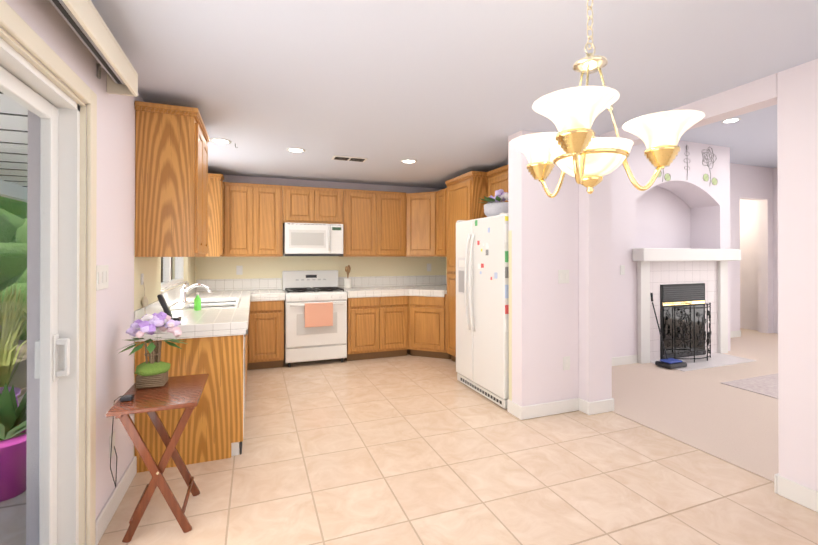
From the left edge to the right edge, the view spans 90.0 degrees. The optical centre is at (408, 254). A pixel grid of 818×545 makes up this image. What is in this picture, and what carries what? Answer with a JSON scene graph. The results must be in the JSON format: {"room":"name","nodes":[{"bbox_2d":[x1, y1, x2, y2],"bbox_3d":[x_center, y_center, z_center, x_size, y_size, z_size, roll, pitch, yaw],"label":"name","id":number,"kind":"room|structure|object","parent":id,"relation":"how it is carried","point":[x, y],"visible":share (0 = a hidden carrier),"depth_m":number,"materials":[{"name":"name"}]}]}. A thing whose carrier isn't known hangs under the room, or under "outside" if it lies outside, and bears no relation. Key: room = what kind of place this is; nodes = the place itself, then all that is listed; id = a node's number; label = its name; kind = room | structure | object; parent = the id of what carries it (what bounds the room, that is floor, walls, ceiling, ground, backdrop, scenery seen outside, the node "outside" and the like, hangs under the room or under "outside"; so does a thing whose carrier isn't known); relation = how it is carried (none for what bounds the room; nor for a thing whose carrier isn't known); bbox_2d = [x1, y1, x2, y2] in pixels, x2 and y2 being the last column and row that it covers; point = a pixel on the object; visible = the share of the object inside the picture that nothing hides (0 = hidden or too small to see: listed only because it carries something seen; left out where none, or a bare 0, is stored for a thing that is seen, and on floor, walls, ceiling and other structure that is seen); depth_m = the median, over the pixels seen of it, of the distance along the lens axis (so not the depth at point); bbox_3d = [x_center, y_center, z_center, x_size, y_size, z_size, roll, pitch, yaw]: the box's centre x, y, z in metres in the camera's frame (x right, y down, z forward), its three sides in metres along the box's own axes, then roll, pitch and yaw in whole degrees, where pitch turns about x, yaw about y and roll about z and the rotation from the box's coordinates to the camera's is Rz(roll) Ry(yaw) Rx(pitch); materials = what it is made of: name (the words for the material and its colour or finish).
{"room":"kitchen","nodes":[
{"label":"kitchen","id":0,"kind":"room"},
{"bbox_2d":[0,0,194,544],"bbox_3d":[-1.506,0.161,1.758,0.150,2.440,7.670,0,0,-21],"label":"wall","id":1,"kind":"structure","parent":0,"point":[119,300],"depth_m":2.18,"materials":[{"name":"paint"}]},
{"bbox_2d":[0,92,27,201],"bbox_3d":[-3.597,-1.018,3.394,2.609,0.310,15.000,0,0,-21],"label":"soffit","id":2,"kind":"structure","parent":1,"relation":"attached to","point":[14,112],"depth_m":4.12,"materials":[{"name":"white"}]},
{"bbox_2d":[0,0,96,544],"bbox_3d":[-1.193,0.310,0.957,0.168,2.135,2.000,0,0,-21],"label":"door frame","id":3,"kind":"structure","parent":1,"relation":"attached to","point":[27,84],"depth_m":1.78,"materials":[{"name":"white plastic"}]},
{"bbox_2d":[49,0,137,96],"bbox_3d":[-1.073,-0.897,1.023,0.133,0.120,2.380,0,0,-21],"label":"blind valance","id":4,"kind":"object","parent":1,"relation":"attached to","point":[83,19],"visible":0.98,"depth_m":1.70,"materials":[{"name":"beige"}]},
{"bbox_2d":[96,265,108,290],"bbox_3d":[-1.524,0.112,2.035,0.009,0.120,0.165,0,0,-21],"label":"switch plate","id":5,"kind":"object","parent":1,"relation":"attached to","point":[102,272],"visible":0.98,"depth_m":2.02,"materials":[{"name":"white plastic"}]},
{"bbox_2d":[109,431,114,458],"bbox_3d":[-1.581,1.013,2.181,0.008,0.120,0.075,0,0,-21],"label":"electrical outlet","id":6,"kind":"object","parent":1,"relation":"attached to","point":[113,444],"visible":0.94,"depth_m":2.17,"materials":[{"name":"white plastic"}]},
{"bbox_2d":[110,396,121,486],"bbox_3d":[-1.481,0.963,2.102,0.121,0.522,0.224,0,0,-21],"label":"cord","id":7,"kind":"object","parent":6,"relation":"attached to","point":[114,449],"visible":0.79,"depth_m":2.08,"materials":[{"name":"black plastic"}]},
{"bbox_2d":[95,456,136,544],"bbox_3d":[-1.609,1.328,2.263,0.015,0.110,0.695,0,0,-21],"label":"baseboard","id":8,"kind":"structure","parent":1,"relation":"attached to","point":[105,516],"depth_m":2.18,"materials":[{"name":"white wood"}]},
{"bbox_2d":[141,273,143,284],"bbox_3d":[-1.796,0.165,2.755,0.008,0.075,0.050,0,0,-21],"label":"phone jack","id":9,"kind":"object","parent":1,"relation":"attached to","point":[142,277],"visible":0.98,"depth_m":2.75,"materials":[{"name":"white plastic"}]},
{"bbox_2d":[141,282,147,314],"bbox_3d":[-1.734,0.318,2.755,0.123,0.267,0.062,0,0,-21],"label":"cord","id":10,"kind":"object","parent":9,"relation":"hanging from","point":[144,301],"visible":0.88,"depth_m":2.74,"materials":[{"name":"beige plastic"}]},
{"bbox_2d":[135,105,206,256],"bbox_3d":[-1.645,-0.461,2.849,0.353,0.952,0.407,0,0,-21],"label":"upper cabinet","id":11,"kind":"object","parent":1,"relation":"attached to","point":[179,200],"depth_m":2.67,"materials":[{"name":"brown wood"}]},
{"bbox_2d":[161,257,187,291],"bbox_3d":[-2.324,-0.161,3.968,0.120,0.940,1.420,0,0,-21],"label":"window","id":12,"kind":"structure","parent":1,"relation":"in","point":[167,283],"depth_m":3.97,"materials":[{"name":"white plastic"}]},
{"bbox_2d":[207,137,210,256],"bbox_3d":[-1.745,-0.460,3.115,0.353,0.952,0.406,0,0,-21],"label":"upper cabinet","id":13,"kind":"object","parent":1,"relation":"attached to","point":[208,139],"depth_m":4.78,"materials":[{"name":"brown wood"}]},
{"bbox_2d":[211,173,223,256],"bbox_3d":[-2.408,-0.451,4.870,0.353,0.947,0.225,0,0,-21],"label":"upper cabinet","id":14,"kind":"object","parent":1,"relation":"attached to","point":[217,186],"depth_m":4.81,"materials":[{"name":"brown wood"}]},
{"bbox_2d":[195,175,445,282],"bbox_3d":[-1.038,0.177,5.954,3.690,2.440,0.150,0,0,-21],"label":"wall","id":15,"kind":"structure","parent":0,"point":[225,267],"depth_m":5.78,"materials":[{"name":"paint"}]},
{"bbox_2d":[236,266,242,274],"bbox_3d":[-2.244,0.205,5.413,0.075,0.120,0.008,0,0,-21],"label":"electrical outlet","id":16,"kind":"object","parent":15,"relation":"attached to","point":[239,270],"visible":1,"depth_m":5.41,"materials":[{"name":"white plastic"}]},
{"bbox_2d":[222,182,257,256],"bbox_3d":[-2.165,-0.437,5.262,0.420,0.922,0.348,0,0,-21],"label":"upper cabinet","id":17,"kind":"object","parent":15,"relation":"attached to","point":[240,199],"depth_m":5.10,"materials":[{"name":"brown wood"}]},
{"bbox_2d":[258,184,285,256],"bbox_3d":[-1.887,-0.436,5.367,0.419,0.922,0.348,0,0,-21],"label":"upper cabinet","id":18,"kind":"object","parent":15,"relation":"attached to","point":[271,198],"depth_m":5.23,"materials":[{"name":"brown wood"}]},
{"bbox_2d":[286,186,321,222],"bbox_3d":[-1.474,-0.657,5.523,0.455,0.480,0.348,0,0,-21],"label":"upper cabinet","id":19,"kind":"object","parent":15,"relation":"attached to","point":[303,204],"depth_m":5.38,"materials":[{"name":"brown wood"}]},
{"bbox_2d":[283,222,342,255],"bbox_3d":[-1.298,-0.195,5.525,0.750,0.430,0.457,0,0,-21],"label":"microwave","id":20,"kind":"object","parent":19,"relation":"attached to","point":[310,239],"visible":1,"depth_m":5.33,"materials":[{"name":"white"}]},
{"bbox_2d":[322,188,345,225],"bbox_3d":[-1.163,-0.656,5.641,0.455,0.480,0.348,0,0,-21],"label":"upper cabinet","id":21,"kind":"object","parent":15,"relation":"attached to","point":[333,199],"depth_m":5.52,"materials":[{"name":"brown wood"}]},
{"bbox_2d":[339,189,369,256],"bbox_3d":[-0.705,-0.434,5.813,0.516,0.922,0.348,0,0,-21],"label":"upper cabinet","id":22,"kind":"object","parent":15,"relation":"attached to","point":[356,232],"depth_m":5.63,"materials":[{"name":"brown wood"}]},
{"bbox_2d":[370,191,405,256],"bbox_3d":[-0.307,-0.434,5.939,0.562,0.922,0.395,0,0,-21],"label":"upper cabinet","id":23,"kind":"object","parent":15,"relation":"attached to","point":[374,223],"depth_m":5.79,"materials":[{"name":"brown wood"}]},
{"bbox_2d":[406,192,429,256],"bbox_3d":[0.329,-0.428,6.038,0.789,0.910,0.659,0,0,-21],"label":"upper cabinet","id":24,"kind":"object","parent":15,"relation":"attached to","point":[417,204],"depth_m":5.81,"materials":[{"name":"brown wood"}]},
{"bbox_2d":[430,188,446,256],"bbox_3d":[0.618,-0.429,5.645,0.525,0.910,0.371,0,0,-21],"label":"upper cabinet","id":25,"kind":"object","parent":15,"relation":"attached to","point":[438,199],"depth_m":5.61,"materials":[{"name":"brown wood"}]},
{"bbox_2d":[91,0,817,188],"bbox_3d":[0.247,-1.107,2.345,3.840,0.100,7.820,0,0,-21],"label":"ceiling","id":26,"kind":"structure","parent":0,"point":[441,92],"depth_m":2.30,"materials":[{"name":"white paint"}]},
{"bbox_2d":[210,138,231,143],"bbox_3d":[-1.737,-1.048,3.776,0.184,0.005,0.184,0,0,-21],"label":"recessed light","id":27,"kind":"object","parent":26,"relation":"in","point":[220,140],"visible":1,"depth_m":3.78,"materials":[{"name":"white"}]},
{"bbox_2d":[286,148,304,152],"bbox_3d":[-1.133,-1.046,4.101,0.184,0.005,0.184,0,0,-21],"label":"recessed light","id":28,"kind":"object","parent":26,"relation":"in","point":[298,150],"visible":1,"depth_m":4.11,"materials":[{"name":"white"}]},
{"bbox_2d":[331,155,367,161],"bbox_3d":[-0.648,-1.041,4.444,0.370,0.013,0.160,0,0,-21],"label":"ceiling vent","id":29,"kind":"object","parent":26,"relation":"in","point":[347,158],"visible":1,"depth_m":4.41,"materials":[{"name":"white metal"}]},
{"bbox_2d":[401,159,416,162],"bbox_3d":[0.000,-1.045,4.582,0.184,0.005,0.184,0,0,-21],"label":"recessed light","id":30,"kind":"object","parent":26,"relation":"in","point":[408,161],"visible":1,"depth_m":4.58,"materials":[{"name":"white"}]},
{"bbox_2d":[509,0,704,197],"bbox_3d":[0.586,-0.629,1.389,0.616,0.861,0.581,0,0,-21],"label":"chandelier","id":31,"kind":"object","parent":26,"relation":"hanging from","point":[579,151],"visible":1,"depth_m":1.27,"materials":[{"name":"white glass"}]},
{"bbox_2d":[98,353,817,544],"bbox_3d":[0.238,1.433,2.332,3.820,0.100,7.820,0,0,-21],"label":"floor","id":32,"kind":"structure","parent":0,"point":[408,449],"depth_m":2.51,"materials":[{"name":"beige tile"}]},
{"bbox_2d":[106,373,208,542],"bbox_3d":[-1.288,1.052,2.155,0.370,0.675,0.535,0,0,-21],"label":"tray table","id":33,"kind":"object","parent":32,"relation":"on","point":[179,392],"visible":0.88,"depth_m":2.02,"materials":[{"name":"brown wood"}]},
{"bbox_2d":[120,394,133,401],"bbox_3d":[-1.379,0.701,2.002,0.050,0.024,0.040,0,0,-21],"label":"box","id":34,"kind":"object","parent":33,"relation":"on","point":[127,397],"visible":1,"depth_m":1.99,"materials":[{"name":"black plastic"}]},
{"bbox_2d":[118,311,187,388],"bbox_3d":[-1.405,0.515,2.248,0.347,0.397,0.350,0,0,-21],"label":"flower arrangement","id":35,"kind":"object","parent":33,"relation":"on","point":[153,371],"visible":1,"depth_m":2.21,"materials":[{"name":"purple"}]},
{"bbox_2d":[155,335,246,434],"bbox_3d":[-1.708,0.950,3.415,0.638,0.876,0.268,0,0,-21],"label":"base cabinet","id":36,"kind":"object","parent":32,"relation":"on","point":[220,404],"depth_m":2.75,"materials":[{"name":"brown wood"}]},
{"bbox_2d":[134,279,253,341],"bbox_3d":[-1.909,0.435,4.023,0.690,0.240,2.839,0,0,-21],"label":"countertop","id":37,"kind":"structure","parent":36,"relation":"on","point":[212,322],"depth_m":3.15,"materials":[{"name":"tile"}]},
{"bbox_2d":[157,294,181,320],"bbox_3d":[-1.622,0.362,2.767,0.136,0.194,0.110,0,0,-21],"label":"cordless phone","id":38,"kind":"object","parent":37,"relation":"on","point":[163,303],"visible":0.6,"depth_m":2.74,"materials":[{"name":"black plastic"}]},
{"bbox_2d":[194,292,200,310],"bbox_3d":[-1.757,0.388,3.400,0.052,0.147,0.052,0,0,-21],"label":"soap bottle","id":39,"kind":"object","parent":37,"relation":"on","point":[197,303],"visible":1,"depth_m":3.38,"materials":[{"name":"green plastic"}]},
{"bbox_2d":[170,297,240,309],"bbox_3d":[-1.900,0.550,3.890,0.526,0.189,0.836,0,0,-21],"label":"sink","id":40,"kind":"object","parent":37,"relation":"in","point":[210,303],"visible":0.23,"depth_m":3.91,"materials":[{"name":"white ceramic"}]},
{"bbox_2d":[178,283,210,304],"bbox_3d":[-2.008,0.358,3.849,0.269,0.191,0.203,0,0,-21],"label":"faucet","id":41,"kind":"object","parent":40,"relation":"on","point":[183,300],"visible":1,"depth_m":3.81,"materials":[{"name":"silver metal"}]},
{"bbox_2d":[231,335,245,455],"bbox_3d":[-1.538,0.957,3.013,0.619,0.858,0.594,0,0,-21],"label":"dishwasher","id":42,"kind":"object","parent":32,"relation":"on","point":[236,448],"visible":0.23,"depth_m":2.85,"materials":[{"name":"white plastic"}]},
{"bbox_2d":[247,335,247,367],"bbox_3d":[-2.126,0.954,4.520,0.638,0.876,0.430,0,0,-21],"label":"base cabinet","id":43,"kind":"object","parent":32,"relation":"on","point":[247,335],"depth_m":4.56,"materials":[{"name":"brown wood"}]},
{"bbox_2d":[247,300,283,369],"bbox_3d":[-1.840,0.957,5.224,0.429,0.876,0.638,0,0,-21],"label":"base cabinet","id":44,"kind":"object","parent":32,"relation":"on","point":[266,318],"depth_m":4.94,"materials":[{"name":"brown wood"}]},
{"bbox_2d":[254,278,284,300],"bbox_3d":[-1.801,0.439,5.235,0.369,0.240,0.649,0,0,-21],"label":"countertop","id":45,"kind":"structure","parent":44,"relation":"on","point":[265,289],"depth_m":5.36,"materials":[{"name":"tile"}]},
{"bbox_2d":[282,270,346,366],"bbox_3d":[-1.255,0.807,5.406,0.762,1.175,0.702,0,0,-21],"label":"stove","id":46,"kind":"object","parent":32,"relation":"on","point":[300,289],"visible":1,"depth_m":5.17,"materials":[{"name":"white metal"}]},
{"bbox_2d":[304,302,332,327],"bbox_3d":[-1.123,0.748,5.095,0.345,0.292,0.046,0,0,-21],"label":"towel","id":47,"kind":"object","parent":46,"relation":"hanging from","point":[318,314],"visible":1,"depth_m":5.07,"materials":[{"name":"orange fabric"}]},
{"bbox_2d":[345,295,374,360],"bbox_3d":[-0.670,0.959,5.666,0.482,0.876,0.638,0,0,-21],"label":"base cabinet","id":48,"kind":"object","parent":32,"relation":"on","point":[360,311],"depth_m":5.35,"materials":[{"name":"brown wood"}]},
{"bbox_2d":[375,296,410,357],"bbox_3d":[-0.298,0.959,5.779,0.538,0.876,0.690,0,0,-21],"label":"base cabinet","id":49,"kind":"object","parent":32,"relation":"on","point":[384,327],"depth_m":5.51,"materials":[{"name":"brown wood"}]},
{"bbox_2d":[338,275,446,297],"bbox_3d":[-0.045,0.441,5.720,1.711,0.240,0.984,0,0,-21],"label":"countertop","id":50,"kind":"structure","parent":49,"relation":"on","point":[427,285],"depth_m":5.93,"materials":[{"name":"tile"}]},
{"bbox_2d":[344,265,351,287],"bbox_3d":[-0.859,0.306,5.749,0.115,0.329,0.115,0,0,-21],"label":"utensil crock","id":51,"kind":"object","parent":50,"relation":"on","point":[347,282],"visible":1,"depth_m":5.71,"materials":[{"name":"white ceramic"}]},
{"bbox_2d":[411,294,450,358],"bbox_3d":[0.355,0.959,5.868,0.857,0.876,0.984,0,0,-21],"label":"base cabinet","id":52,"kind":"object","parent":32,"relation":"on","point":[428,314],"depth_m":5.48,"materials":[{"name":"brown wood"}]},
{"bbox_2d":[445,173,484,361],"bbox_3d":[0.827,0.232,5.157,0.479,2.322,0.680,0,0,-21],"label":"tall cabinet","id":53,"kind":"object","parent":32,"relation":"on","point":[466,191],"depth_m":5.13,"materials":[{"name":"brown wood"}]},
{"bbox_2d":[456,213,508,408],"bbox_3d":[0.996,0.508,4.192,0.819,1.765,0.943,0,0,-21],"label":"refrigerator","id":54,"kind":"object","parent":32,"relation":"on","point":[482,309],"visible":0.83,"depth_m":3.96,"materials":[{"name":"white metal"}]},
{"bbox_2d":[479,189,507,216],"bbox_3d":[0.902,-0.525,4.144,0.427,0.298,0.359,0,0,-21],"label":"potted plant","id":55,"kind":"object","parent":54,"relation":"on","point":[496,204],"visible":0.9,"depth_m":4.06,"materials":[{"name":"white ceramic"}]},
{"bbox_2d":[485,165,507,216],"bbox_3d":[1.150,-0.669,4.589,0.278,0.523,0.612,0,0,-21],"label":"upper cabinet","id":56,"kind":"object","parent":0,"relation":"attached to","point":[499,180],"depth_m":4.64,"materials":[{"name":"brown wood"}]},
{"bbox_2d":[508,130,578,405],"bbox_3d":[1.200,0.168,3.647,0.607,2.440,0.190,0,0,-21],"label":"wall","id":57,"kind":"structure","parent":0,"point":[543,250],"depth_m":3.55,"materials":[{"name":"paint"}]},
{"bbox_2d":[507,399,521,419],"bbox_3d":[0.911,1.333,3.524,0.015,0.110,0.206,0,0,-21],"label":"baseboard","id":58,"kind":"structure","parent":57,"relation":"attached to","point":[514,409],"depth_m":3.52,"materials":[{"name":"white"}]},
{"bbox_2d":[522,398,578,419],"bbox_3d":[1.232,1.333,3.543,0.617,0.110,0.015,0,0,-21],"label":"baseboard","id":59,"kind":"structure","parent":57,"relation":"attached to","point":[547,409],"depth_m":3.53,"materials":[{"name":"white wood"}]},
{"bbox_2d":[558,270,568,283],"bbox_3d":[1.363,0.193,3.601,0.120,0.120,0.009,0,0,-21],"label":"light switch","id":60,"kind":"object","parent":57,"relation":"attached to","point":[563,276],"visible":1,"depth_m":3.60,"materials":[{"name":"white plastic"}]},
{"bbox_2d":[563,356,569,369],"bbox_3d":[1.391,0.958,3.609,0.075,0.120,0.008,0,0,-21],"label":"electrical outlet","id":61,"kind":"object","parent":57,"relation":"attached to","point":[566,362],"visible":1,"depth_m":3.61,"materials":[{"name":"white plastic"}]},
{"bbox_2d":[578,135,611,401],"bbox_3d":[1.630,-0.086,3.746,0.260,2.950,0.310,0,0,-21],"label":"wall","id":62,"kind":"structure","parent":0,"point":[595,287],"depth_m":3.60,"materials":[{"name":"paint"}]},
{"bbox_2d":[579,398,587,413],"bbox_3d":[1.536,1.333,3.597,0.014,0.110,0.111,0,0,-21],"label":"baseboard","id":63,"kind":"structure","parent":62,"relation":"attached to","point":[583,406],"depth_m":3.59,"materials":[{"name":"white wood"}]},
{"bbox_2d":[588,398,613,414],"bbox_3d":[1.688,1.333,3.587,0.290,0.110,0.015,0,0,-21],"label":"baseboard","id":64,"kind":"structure","parent":62,"relation":"attached to","point":[600,406],"depth_m":3.58,"materials":[{"name":"white wood"}]},
{"bbox_2d":[611,140,730,356],"bbox_3d":[2.915,-0.079,5.610,3.457,2.950,0.650,0,0,-21],"label":"wall","id":65,"kind":"structure","parent":0,"point":[681,208],"depth_m":5.75,"materials":[{"name":"paint"}]},
{"bbox_2d":[620,265,624,274],"bbox_3d":[2.703,0.194,5.176,0.075,0.120,0.009,0,0,-21],"label":"light switch","id":66,"kind":"object","parent":65,"relation":"attached to","point":[622,269],"visible":1,"depth_m":5.17,"materials":[{"name":"white plastic"}]},
{"bbox_2d":[612,355,637,365],"bbox_3d":[2.177,1.338,4.970,1.622,0.110,0.014,0,0,-21],"label":"baseboard","id":67,"kind":"structure","parent":65,"relation":"attached to","point":[625,360],"depth_m":5.17,"materials":[{"name":"white wood"}]},
{"bbox_2d":[658,170,670,181],"bbox_3d":[3.365,-1.231,5.433,0.313,0.532,0.005,0,0,-21],"label":"art","id":68,"kind":"object","parent":65,"relation":"attached to","point":[667,176],"depth_m":5.46,"materials":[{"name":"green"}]},
{"bbox_2d":[684,145,689,173],"bbox_3d":[3.807,-1.264,5.600,0.134,0.480,0.004,0,0,-21],"label":"art","id":69,"kind":"object","parent":65,"relation":"attached to","point":[686,145],"depth_m":5.60,"materials":[{"name":"grey"}]},
{"bbox_2d":[702,148,717,184],"bbox_3d":[4.238,-1.243,5.763,0.323,0.557,0.005,0,0,-21],"label":"art","id":70,"kind":"object","parent":65,"relation":"attached to","point":[705,177],"depth_m":5.76,"materials":[{"name":"grey"}]},
{"bbox_2d":[612,328,778,481],"bbox_3d":[4.747,1.438,4.105,5.870,0.104,7.950,0,0,-21],"label":"floor carpet","id":71,"kind":"object","parent":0,"point":[706,411],"depth_m":3.78,"materials":[{"name":"beige carpet"}]},
{"bbox_2d":[632,248,755,371],"bbox_3d":[3.819,0.657,5.333,1.880,1.476,0.497,0,0,-21],"label":"fireplace","id":72,"kind":"object","parent":71,"relation":"on","point":[669,278],"visible":0.9,"depth_m":5.46,"materials":[{"name":"white tile"}]},
{"bbox_2d":[650,293,686,368],"bbox_3d":[3.217,0.936,5.142,0.300,0.887,0.368,0,0,-21],"label":"carpet sweeper","id":73,"kind":"object","parent":72,"relation":"on","point":[670,363],"visible":0.96,"depth_m":5.04,"materials":[{"name":"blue plastic"}]},
{"bbox_2d":[674,303,711,361],"bbox_3d":[3.756,1.005,5.330,0.696,0.752,0.132,0,0,-21],"label":"fire screen","id":74,"kind":"object","parent":72,"relation":"on","point":[708,340],"visible":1,"depth_m":5.25,"materials":[{"name":"black metal"}]},
{"bbox_2d":[721,373,777,398],"bbox_3d":[4.553,1.380,3.898,1.880,0.008,1.800,0,0,-21],"label":"living room rug","id":75,"kind":"object","parent":71,"relation":"on","point":[766,385],"visible":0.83,"depth_m":4.34,"materials":[{"name":"white fabric"}]},
{"bbox_2d":[600,59,817,490],"bbox_3d":[2.524,-0.095,1.548,0.140,2.950,4.427,0,0,-21],"label":"wall","id":76,"kind":"structure","parent":0,"point":[797,126],"depth_m":2.29,"materials":[{"name":"paint"}]},
{"bbox_2d":[774,473,778,493],"bbox_3d":[2.201,1.328,2.398,0.170,0.110,0.014,0,0,-21],"label":"baseboard","id":77,"kind":"structure","parent":76,"relation":"attached to","point":[775,482],"depth_m":2.37,"materials":[{"name":"white wood"}]},
{"bbox_2d":[777,475,817,511],"bbox_3d":[2.682,1.323,0.904,0.014,0.110,3.120,0,0,-21],"label":"baseboard","id":78,"kind":"structure","parent":76,"relation":"attached to","point":[802,495],"depth_m":2.27,"materials":[{"name":"white wood"}]},
{"bbox_2d":[679,105,776,167],"bbox_3d":[4.756,-1.610,4.120,5.850,0.100,7.950,0,0,-21],"label":"ceiling","id":79,"kind":"structure","parent":0,"point":[749,138],"depth_m":5.38,"materials":[{"name":"white paint"}]},
{"bbox_2d":[721,118,740,122],"bbox_3d":[3.735,-1.554,4.744,0.184,0.005,0.184,0,0,-21],"label":"recessed light","id":80,"kind":"object","parent":79,"relation":"in","point":[730,120],"visible":1,"depth_m":4.74,"materials":[{"name":"white"}]},
{"bbox_2d":[730,163,772,332],"bbox_3d":[5.439,-0.074,6.991,2.240,2.950,0.150,0,0,-21],"label":"wall","id":81,"kind":"structure","parent":0,"point":[750,182],"depth_m":7.23,"materials":[{"name":"paint"}]},
{"bbox_2d":[730,330,740,337],"bbox_3d":[5.043,1.345,6.748,1.328,0.110,0.014,0,0,-21],"label":"baseboard","id":82,"kind":"structure","parent":81,"relation":"attached to","point":[735,333],"depth_m":6.92,"materials":[{"name":"white wood"}]},
{"bbox_2d":[740,168,777,333],"bbox_3d":[7.414,-0.081,5.145,0.150,2.950,7.700,0,0,-21],"label":"wall","id":83,"kind":"structure","parent":0,"point":[749,265],"depth_m":7.62,"materials":[{"name":"paint"}]},
{"label":"outside","id":84,"kind":"structure","parent":0,"visible":0},
{"bbox_2d":[0,257,172,544],"bbox_3d":[-9.192,0.447,3.413,13.060,2.120,23.000,0,0,-21],"label":"patio","id":85,"kind":"structure","parent":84,"point":[13,524],"depth_m":2.27,"materials":[{"name":"grey concrete"}]},
{"bbox_2d":[0,387,20,406],"bbox_3d":[-2.797,0.951,2.676,0.417,0.910,0.412,0,0,-21],"label":"flower","id":86,"kind":"object","parent":85,"relation":"on","point":[17,390],"depth_m":2.79,"materials":[{"name":"purple plant"}]},
{"bbox_2d":[0,196,26,386],"bbox_3d":[-10.519,-1.161,7.641,10.259,5.984,14.161,0,0,-21],"label":"garden plants","id":87,"kind":"object","parent":85,"relation":"on","point":[7,249],"depth_m":6.75,"materials":[{"name":"green plant"}]},
{"bbox_2d":[0,383,26,501],"bbox_3d":[-2.376,1.044,2.414,0.651,0.718,0.512,0,0,-21],"label":"planter pot","id":88,"kind":"object","parent":85,"relation":"on","point":[6,488],"depth_m":2.35,"materials":[{"name":"purple"}]},
{"bbox_2d":[26,110,40,544],"bbox_3d":[-1.300,0.263,0.916,0.059,2.270,2.130,0,0,-21],"label":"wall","id":89,"kind":"structure","parent":85,"relation":"on","point":[33,247],"depth_m":1.78,"materials":[{"name":"white paint"}]}
]}

